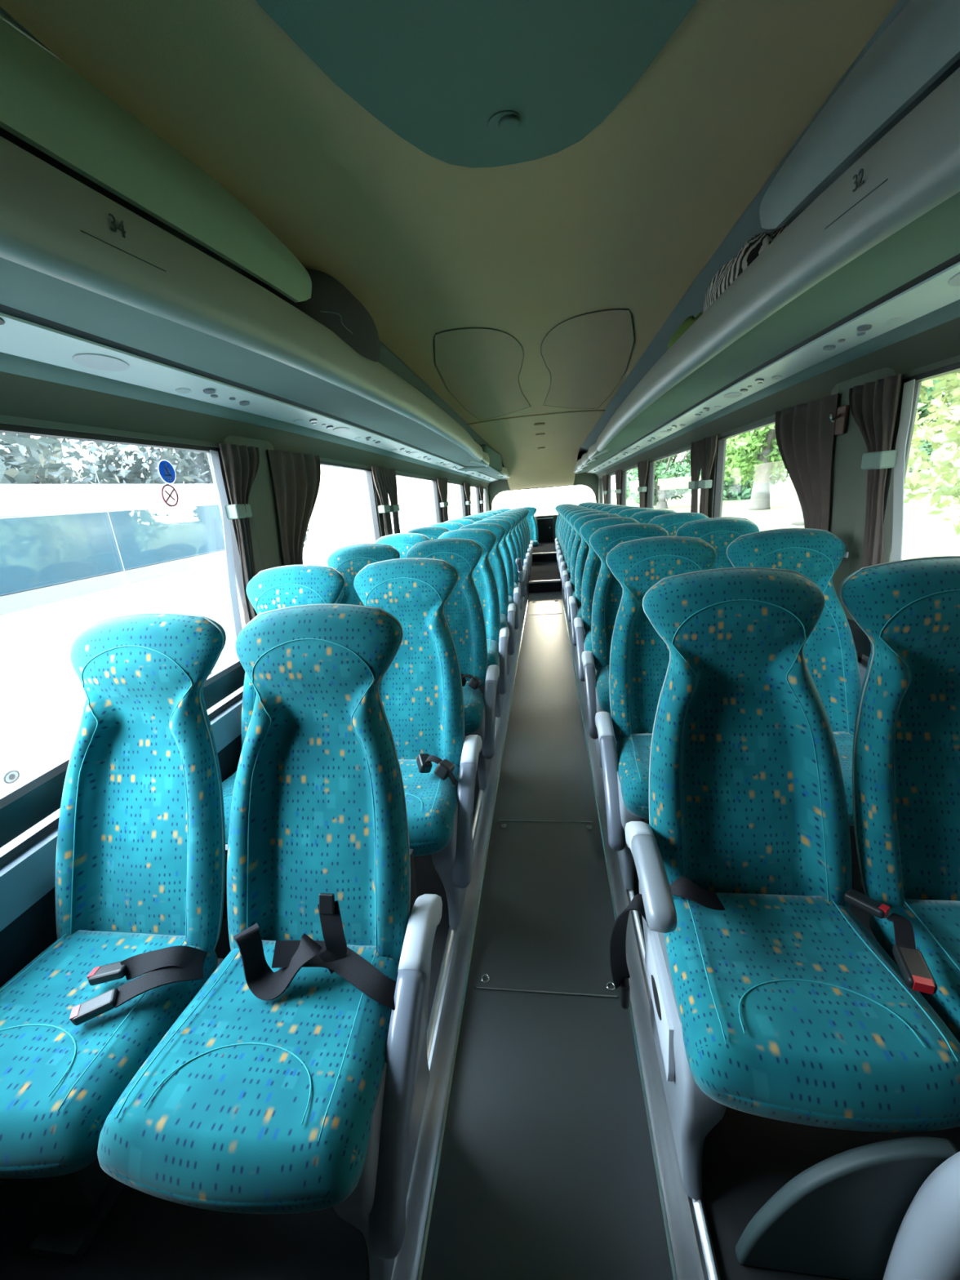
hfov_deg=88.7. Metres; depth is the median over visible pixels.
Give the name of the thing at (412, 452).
speaker grille
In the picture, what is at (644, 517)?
seat
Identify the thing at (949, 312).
trim
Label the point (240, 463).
curtain
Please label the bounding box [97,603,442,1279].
seat
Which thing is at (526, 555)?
seat
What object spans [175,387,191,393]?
reading lamp
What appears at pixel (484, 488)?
window
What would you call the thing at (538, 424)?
recessed light
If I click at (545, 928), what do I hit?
floor hatch
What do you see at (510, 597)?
seat cushion
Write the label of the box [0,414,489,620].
wall
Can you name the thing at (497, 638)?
seat
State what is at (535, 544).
seat cushion
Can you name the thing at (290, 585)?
seat
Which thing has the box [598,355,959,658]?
wall
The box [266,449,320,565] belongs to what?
curtain
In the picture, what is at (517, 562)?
seat
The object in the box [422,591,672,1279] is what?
floor
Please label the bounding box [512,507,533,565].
seat
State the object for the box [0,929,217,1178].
seat cushion
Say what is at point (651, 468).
window
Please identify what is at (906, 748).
seat
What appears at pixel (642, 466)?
curtain
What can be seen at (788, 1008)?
seat cushion
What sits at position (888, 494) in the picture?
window
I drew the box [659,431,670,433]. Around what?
speaker grille
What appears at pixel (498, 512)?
seat
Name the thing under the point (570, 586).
seat
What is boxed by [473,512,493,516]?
seat
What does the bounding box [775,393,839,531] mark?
curtain
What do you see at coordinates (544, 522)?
locker
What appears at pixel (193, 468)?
broadleaf tree
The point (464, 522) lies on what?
seat
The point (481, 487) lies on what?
curtain
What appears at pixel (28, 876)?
trim
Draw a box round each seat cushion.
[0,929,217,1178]
[97,939,399,1213]
[222,771,236,844]
[398,759,459,856]
[462,680,484,734]
[486,639,498,667]
[500,613,507,628]
[508,595,513,604]
[533,540,538,546]
[577,605,582,620]
[584,628,592,653]
[595,664,610,714]
[616,733,652,819]
[663,892,959,1132]
[832,731,853,826]
[869,898,959,1043]
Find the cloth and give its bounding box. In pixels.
[702,226,787,314]
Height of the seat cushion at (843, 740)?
0.144 m
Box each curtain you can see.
[209,443,259,639]
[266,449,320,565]
[371,466,391,535]
[384,468,400,533]
[436,478,448,521]
[463,482,471,515]
[479,485,484,512]
[602,475,607,503]
[614,470,621,505]
[637,460,648,507]
[688,440,702,512]
[698,435,717,516]
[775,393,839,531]
[843,373,915,567]
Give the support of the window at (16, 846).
in the wall at (9, 420)
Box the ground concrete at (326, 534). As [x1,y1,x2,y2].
[302,497,564,566]
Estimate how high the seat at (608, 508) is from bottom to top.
1.123 m
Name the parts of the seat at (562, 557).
armrest, backrest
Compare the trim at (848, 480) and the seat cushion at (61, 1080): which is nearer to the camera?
the seat cushion at (61, 1080)
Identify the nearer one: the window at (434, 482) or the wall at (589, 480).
the window at (434, 482)
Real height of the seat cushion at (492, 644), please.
0.144 m
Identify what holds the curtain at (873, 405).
hanging from the wall at (956, 359)
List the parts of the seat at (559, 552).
armrest, backrest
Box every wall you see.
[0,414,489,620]
[488,457,598,539]
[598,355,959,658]
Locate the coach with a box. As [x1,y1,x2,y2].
[0,484,245,793]
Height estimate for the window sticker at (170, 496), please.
0.076 m
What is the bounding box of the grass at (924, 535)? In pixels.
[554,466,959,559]
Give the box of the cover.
[735,1136,959,1279]
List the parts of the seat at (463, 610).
backrest, panel, armrest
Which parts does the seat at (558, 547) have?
backrest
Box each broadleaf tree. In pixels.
[0,432,119,484]
[24,435,309,547]
[611,468,659,500]
[626,450,701,509]
[680,451,788,500]
[724,423,786,510]
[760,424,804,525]
[903,370,959,535]
[907,378,959,474]
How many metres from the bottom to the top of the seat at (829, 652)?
1.123 m
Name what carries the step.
on the floor
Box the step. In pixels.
[528,560,560,593]
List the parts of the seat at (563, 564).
armrest, backrest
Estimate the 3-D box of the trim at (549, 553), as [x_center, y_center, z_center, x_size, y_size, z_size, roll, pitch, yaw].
[1.205,-1.617,9.182,0.472,0.031,0.065,-2,17,8]
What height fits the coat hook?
0.100 m
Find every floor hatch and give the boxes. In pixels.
[474,819,618,997]
[532,599,561,614]
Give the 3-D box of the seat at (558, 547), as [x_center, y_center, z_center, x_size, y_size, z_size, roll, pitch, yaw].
[1.539,-1.685,8.277,0.494,1.103,0.715,-2,17,8]
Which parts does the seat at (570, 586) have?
armrest, backrest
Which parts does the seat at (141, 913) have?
leg, backrest, seat frame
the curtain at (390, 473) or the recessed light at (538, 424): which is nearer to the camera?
the curtain at (390, 473)
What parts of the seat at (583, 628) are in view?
armrest, panel, backrest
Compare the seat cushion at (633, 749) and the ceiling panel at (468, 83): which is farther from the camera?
the seat cushion at (633, 749)
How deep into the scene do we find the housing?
1.57 m
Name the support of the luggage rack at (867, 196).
attached to the ceiling at (628, 215)
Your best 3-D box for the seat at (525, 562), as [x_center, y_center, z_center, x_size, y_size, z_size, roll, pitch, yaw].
[0.411,-1.181,6.787,0.494,1.103,0.715,-2,17,8]
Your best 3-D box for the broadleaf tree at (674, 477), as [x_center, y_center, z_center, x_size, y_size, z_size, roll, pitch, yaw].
[13.946,-14.355,37.519,7.273,8.340,6.319,-3,17,5]
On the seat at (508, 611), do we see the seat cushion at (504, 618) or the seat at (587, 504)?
the seat cushion at (504, 618)
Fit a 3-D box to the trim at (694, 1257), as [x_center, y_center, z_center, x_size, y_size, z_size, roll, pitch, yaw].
[0.842,0.187,4.285,0.067,0.338,13.000,-2,17,8]
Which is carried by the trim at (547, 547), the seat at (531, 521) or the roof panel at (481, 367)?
the seat at (531, 521)
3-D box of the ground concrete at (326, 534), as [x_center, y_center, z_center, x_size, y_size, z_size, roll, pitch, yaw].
[-24.553,-5.486,33.219,62.500,0.100,120.000,-2,17,8]
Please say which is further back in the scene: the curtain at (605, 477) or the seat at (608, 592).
the curtain at (605, 477)
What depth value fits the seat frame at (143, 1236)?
0.95 m
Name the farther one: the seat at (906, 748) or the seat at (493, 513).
the seat at (493, 513)
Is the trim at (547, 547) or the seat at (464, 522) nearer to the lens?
the seat at (464, 522)
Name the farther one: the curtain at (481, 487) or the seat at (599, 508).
the curtain at (481, 487)
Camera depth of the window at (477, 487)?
9.43 m
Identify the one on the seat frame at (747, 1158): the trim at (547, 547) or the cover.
the cover
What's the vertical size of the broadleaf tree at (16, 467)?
5.780 m
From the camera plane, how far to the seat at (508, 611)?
3.94 m
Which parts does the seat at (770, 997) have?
armrest, recline handle, handle plate, panel, backrest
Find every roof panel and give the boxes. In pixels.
[433,327,530,420]
[540,308,635,408]
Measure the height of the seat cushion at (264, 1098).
0.144 m
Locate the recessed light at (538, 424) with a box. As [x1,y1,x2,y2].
[533,422,544,426]
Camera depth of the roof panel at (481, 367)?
3.01 m
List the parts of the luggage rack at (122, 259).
rail, service panel, rail, rail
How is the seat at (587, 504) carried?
on the seat frame at (747, 1158)
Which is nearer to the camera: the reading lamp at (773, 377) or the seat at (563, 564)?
the reading lamp at (773, 377)
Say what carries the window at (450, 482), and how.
in the wall at (9, 420)
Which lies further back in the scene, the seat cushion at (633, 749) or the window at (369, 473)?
the window at (369, 473)
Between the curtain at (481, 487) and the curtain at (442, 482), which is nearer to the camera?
the curtain at (442, 482)
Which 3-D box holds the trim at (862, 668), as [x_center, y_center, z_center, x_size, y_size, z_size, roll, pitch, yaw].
[1.789,-0.549,4.402,0.105,0.343,13.900,-2,17,8]
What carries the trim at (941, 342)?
attached to the wall at (956, 359)
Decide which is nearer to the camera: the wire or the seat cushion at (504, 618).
the wire
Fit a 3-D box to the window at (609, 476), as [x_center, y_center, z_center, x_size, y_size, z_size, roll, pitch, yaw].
[2.321,-2.357,8.479,0.038,1.015,1.470,-2,17,8]
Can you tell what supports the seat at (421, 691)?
on the trim at (442, 1028)
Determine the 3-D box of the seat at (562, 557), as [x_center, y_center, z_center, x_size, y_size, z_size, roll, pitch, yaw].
[1.347,-1.265,6.829,0.494,1.103,0.715,-2,17,8]
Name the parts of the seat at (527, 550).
backrest, armrest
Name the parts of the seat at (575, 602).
armrest, backrest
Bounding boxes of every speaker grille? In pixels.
[0,317,4,324]
[72,353,128,371]
[333,426,349,432]
[408,451,417,454]
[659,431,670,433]
[723,391,742,398]
[948,272,959,286]
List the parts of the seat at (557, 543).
backrest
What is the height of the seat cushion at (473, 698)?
0.144 m
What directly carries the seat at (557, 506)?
on the trim at (547, 547)
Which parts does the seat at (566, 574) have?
armrest, backrest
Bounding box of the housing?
[267,268,379,361]
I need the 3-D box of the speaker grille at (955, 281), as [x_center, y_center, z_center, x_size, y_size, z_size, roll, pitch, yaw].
[1.115,-0.819,1.094,0.076,0.005,0.149,8,18,5]
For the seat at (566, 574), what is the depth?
5.48 m
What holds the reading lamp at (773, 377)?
attached to the luggage rack at (867, 196)
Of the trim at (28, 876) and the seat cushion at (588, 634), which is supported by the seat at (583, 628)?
the seat cushion at (588, 634)
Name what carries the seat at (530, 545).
on the trim at (442, 1028)
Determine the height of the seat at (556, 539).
1.103 m
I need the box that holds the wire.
[85,440,128,586]
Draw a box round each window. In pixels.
[0,422,245,866]
[320,461,380,541]
[395,472,439,523]
[447,481,465,517]
[470,484,479,513]
[483,487,487,511]
[600,477,602,503]
[608,473,614,503]
[622,466,637,505]
[648,447,690,507]
[712,418,775,517]
[847,362,959,666]
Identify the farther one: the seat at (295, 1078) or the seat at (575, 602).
the seat at (575, 602)
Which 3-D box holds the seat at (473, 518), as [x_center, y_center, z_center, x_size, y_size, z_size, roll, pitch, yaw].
[-0.150,-0.945,6.132,0.445,1.123,0.713,-2,17,8]
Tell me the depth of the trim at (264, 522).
2.18 m
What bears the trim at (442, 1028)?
attached to the floor
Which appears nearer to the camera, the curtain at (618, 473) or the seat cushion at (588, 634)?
the seat cushion at (588, 634)
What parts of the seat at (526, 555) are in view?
backrest, armrest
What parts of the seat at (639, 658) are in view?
armrest, panel, backrest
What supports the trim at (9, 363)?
attached to the wall at (9, 420)
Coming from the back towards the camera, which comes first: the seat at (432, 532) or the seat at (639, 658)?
the seat at (432, 532)
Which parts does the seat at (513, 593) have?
backrest, panel, armrest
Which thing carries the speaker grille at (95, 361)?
attached to the luggage rack at (122, 259)
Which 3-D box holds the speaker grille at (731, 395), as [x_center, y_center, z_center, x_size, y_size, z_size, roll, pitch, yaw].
[1.306,-1.264,2.535,0.076,0.005,0.149,8,18,5]
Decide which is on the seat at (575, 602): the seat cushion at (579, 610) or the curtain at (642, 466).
the seat cushion at (579, 610)
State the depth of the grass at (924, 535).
24.62 m
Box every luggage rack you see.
[0,6,510,481]
[573,0,959,474]
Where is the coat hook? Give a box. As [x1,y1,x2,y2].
[829,404,848,435]
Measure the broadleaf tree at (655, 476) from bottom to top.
6.781 m
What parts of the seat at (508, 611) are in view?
backrest, panel, armrest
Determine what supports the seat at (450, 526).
on the seat frame at (143, 1236)
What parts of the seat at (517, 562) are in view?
backrest, armrest, panel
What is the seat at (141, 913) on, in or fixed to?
on the seat frame at (143, 1236)
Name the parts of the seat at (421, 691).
backrest, panel, armrest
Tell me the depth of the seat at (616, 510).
5.43 m
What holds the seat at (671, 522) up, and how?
on the seat frame at (747, 1158)
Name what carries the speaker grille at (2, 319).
attached to the luggage rack at (122, 259)
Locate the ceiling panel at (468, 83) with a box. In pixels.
[255,0,696,167]
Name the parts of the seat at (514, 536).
backrest, panel, armrest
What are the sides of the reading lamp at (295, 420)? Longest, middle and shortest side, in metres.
0.056 x 0.036 x 0.006 m
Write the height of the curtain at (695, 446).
0.765 m
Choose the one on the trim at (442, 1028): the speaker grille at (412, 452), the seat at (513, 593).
the seat at (513, 593)
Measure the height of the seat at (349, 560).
1.123 m
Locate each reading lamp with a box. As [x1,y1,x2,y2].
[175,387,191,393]
[293,419,302,422]
[771,375,782,379]
[886,316,905,324]
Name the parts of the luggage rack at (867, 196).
rail, rail, rail, rail, service panel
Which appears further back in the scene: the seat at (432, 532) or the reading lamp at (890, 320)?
the seat at (432, 532)
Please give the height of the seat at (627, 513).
1.123 m
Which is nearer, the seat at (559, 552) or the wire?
the wire
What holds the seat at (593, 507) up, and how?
on the seat frame at (747, 1158)
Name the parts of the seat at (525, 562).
backrest, armrest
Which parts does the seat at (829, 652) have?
backrest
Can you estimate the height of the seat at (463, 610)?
1.103 m
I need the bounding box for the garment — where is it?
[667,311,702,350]
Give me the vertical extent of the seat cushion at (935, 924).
0.144 m
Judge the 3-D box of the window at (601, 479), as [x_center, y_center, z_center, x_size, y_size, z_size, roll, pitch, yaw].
[2.519,-2.788,9.966,0.038,1.004,1.050,-2,17,8]
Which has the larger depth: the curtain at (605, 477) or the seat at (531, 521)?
the seat at (531, 521)
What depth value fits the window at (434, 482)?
5.80 m
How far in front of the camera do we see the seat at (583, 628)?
3.30 m
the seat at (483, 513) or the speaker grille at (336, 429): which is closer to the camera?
the speaker grille at (336, 429)
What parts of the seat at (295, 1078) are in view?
backrest, panel, armrest, seat frame, handle plate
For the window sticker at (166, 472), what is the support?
attached to the window at (16, 846)
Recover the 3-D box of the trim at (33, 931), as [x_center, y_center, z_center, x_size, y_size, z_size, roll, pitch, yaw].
[-0.596,-0.203,4.826,0.110,0.854,13.900,-2,17,8]
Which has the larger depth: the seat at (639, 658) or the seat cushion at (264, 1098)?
the seat at (639, 658)
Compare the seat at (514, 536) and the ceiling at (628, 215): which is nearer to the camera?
the ceiling at (628, 215)
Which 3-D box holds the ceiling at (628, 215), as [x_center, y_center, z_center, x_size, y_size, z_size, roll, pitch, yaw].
[0.060,-1.118,1.196,1.355,0.143,7.750,-2,17,8]
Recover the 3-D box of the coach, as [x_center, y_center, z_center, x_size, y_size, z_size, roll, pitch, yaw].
[-5.109,1.321,0.882,2.450,2.890,13.600,-2,17,8]
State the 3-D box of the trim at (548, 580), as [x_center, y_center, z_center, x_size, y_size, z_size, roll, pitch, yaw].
[0.960,-0.868,7.284,0.472,0.031,0.065,-2,17,8]
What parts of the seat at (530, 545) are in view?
backrest, armrest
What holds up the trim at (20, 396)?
attached to the wall at (9, 420)
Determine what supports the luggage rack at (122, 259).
attached to the ceiling at (628, 215)
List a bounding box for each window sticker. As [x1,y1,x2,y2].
[157,459,176,484]
[160,484,178,506]
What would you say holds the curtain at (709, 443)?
hanging from the wall at (956, 359)
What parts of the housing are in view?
cord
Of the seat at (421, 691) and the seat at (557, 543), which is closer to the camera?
the seat at (421, 691)
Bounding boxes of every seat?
[0,612,231,1262]
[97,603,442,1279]
[222,564,345,844]
[326,543,399,605]
[353,557,481,927]
[374,533,430,558]
[406,526,449,539]
[406,537,499,789]
[428,522,463,531]
[437,528,509,717]
[444,519,474,525]
[456,516,483,521]
[459,522,515,675]
[466,514,489,519]
[472,519,520,645]
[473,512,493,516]
[480,511,498,515]
[483,515,524,622]
[487,510,502,513]
[489,514,526,609]
[496,511,528,597]
[501,511,529,587]
[505,509,531,578]
[507,508,532,570]
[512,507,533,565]
[523,506,538,546]
[555,503,570,537]
[555,504,567,546]
[555,504,575,560]
[556,505,579,565]
[557,506,583,573]
[559,506,586,581]
[560,507,592,591]
[562,509,599,604]
[564,511,608,622]
[568,513,620,646]
[573,516,639,699]
[581,523,668,768]
[583,502,601,506]
[586,503,600,508]
[590,503,610,509]
[595,504,618,511]
[595,536,716,889]
[600,505,626,512]
[608,506,639,514]
[609,567,959,1199]
[617,507,654,517]
[631,509,676,523]
[648,511,709,536]
[675,516,759,568]
[726,528,861,826]
[838,555,959,1043]
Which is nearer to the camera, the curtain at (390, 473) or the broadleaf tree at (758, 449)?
the curtain at (390, 473)
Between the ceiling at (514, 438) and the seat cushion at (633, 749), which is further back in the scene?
the ceiling at (514, 438)
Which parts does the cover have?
support post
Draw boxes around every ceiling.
[0,0,898,423]
[467,409,604,490]
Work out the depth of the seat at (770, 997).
1.06 m
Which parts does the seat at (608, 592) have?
armrest, panel, backrest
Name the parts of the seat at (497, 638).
backrest, panel, armrest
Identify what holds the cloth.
in the luggage rack at (867, 196)
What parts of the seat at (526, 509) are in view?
backrest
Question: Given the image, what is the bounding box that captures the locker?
[537,514,553,542]
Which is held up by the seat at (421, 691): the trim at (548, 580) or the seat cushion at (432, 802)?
the seat cushion at (432, 802)
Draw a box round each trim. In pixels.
[0,351,491,483]
[0,371,489,487]
[0,697,242,931]
[0,733,241,1186]
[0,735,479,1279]
[223,435,284,573]
[391,563,532,1279]
[528,579,560,583]
[532,539,556,562]
[532,551,556,555]
[558,567,720,1279]
[594,299,959,474]
[595,316,959,478]
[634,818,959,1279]
[828,367,895,620]
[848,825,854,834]
[857,662,866,687]
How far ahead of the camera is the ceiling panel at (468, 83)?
0.85 m
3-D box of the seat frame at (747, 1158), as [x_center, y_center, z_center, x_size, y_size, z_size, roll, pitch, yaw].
[1.394,0.058,4.647,0.940,0.354,13.900,-2,17,8]
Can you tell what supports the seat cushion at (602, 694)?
on the seat at (608, 592)
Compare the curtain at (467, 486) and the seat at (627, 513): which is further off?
the curtain at (467, 486)
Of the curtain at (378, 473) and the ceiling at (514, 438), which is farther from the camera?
the ceiling at (514, 438)
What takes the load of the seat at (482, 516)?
on the seat frame at (143, 1236)
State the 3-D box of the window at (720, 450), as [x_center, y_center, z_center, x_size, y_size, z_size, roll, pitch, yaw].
[1.565,-0.701,2.786,0.038,1.004,1.360,-2,17,8]
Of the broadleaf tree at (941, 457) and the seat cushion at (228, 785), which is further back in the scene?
the broadleaf tree at (941, 457)
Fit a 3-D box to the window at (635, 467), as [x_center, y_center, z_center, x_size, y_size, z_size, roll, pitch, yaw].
[2.082,-1.835,6.678,0.038,1.020,1.650,-2,17,8]
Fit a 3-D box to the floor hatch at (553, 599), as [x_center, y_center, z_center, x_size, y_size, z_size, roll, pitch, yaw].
[0.840,-0.430,6.337,0.400,0.025,0.858,-2,17,8]
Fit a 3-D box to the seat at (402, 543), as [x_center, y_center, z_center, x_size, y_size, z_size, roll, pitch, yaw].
[-0.535,-0.103,3.236,0.445,1.123,0.713,-2,17,8]
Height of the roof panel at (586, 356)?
0.087 m

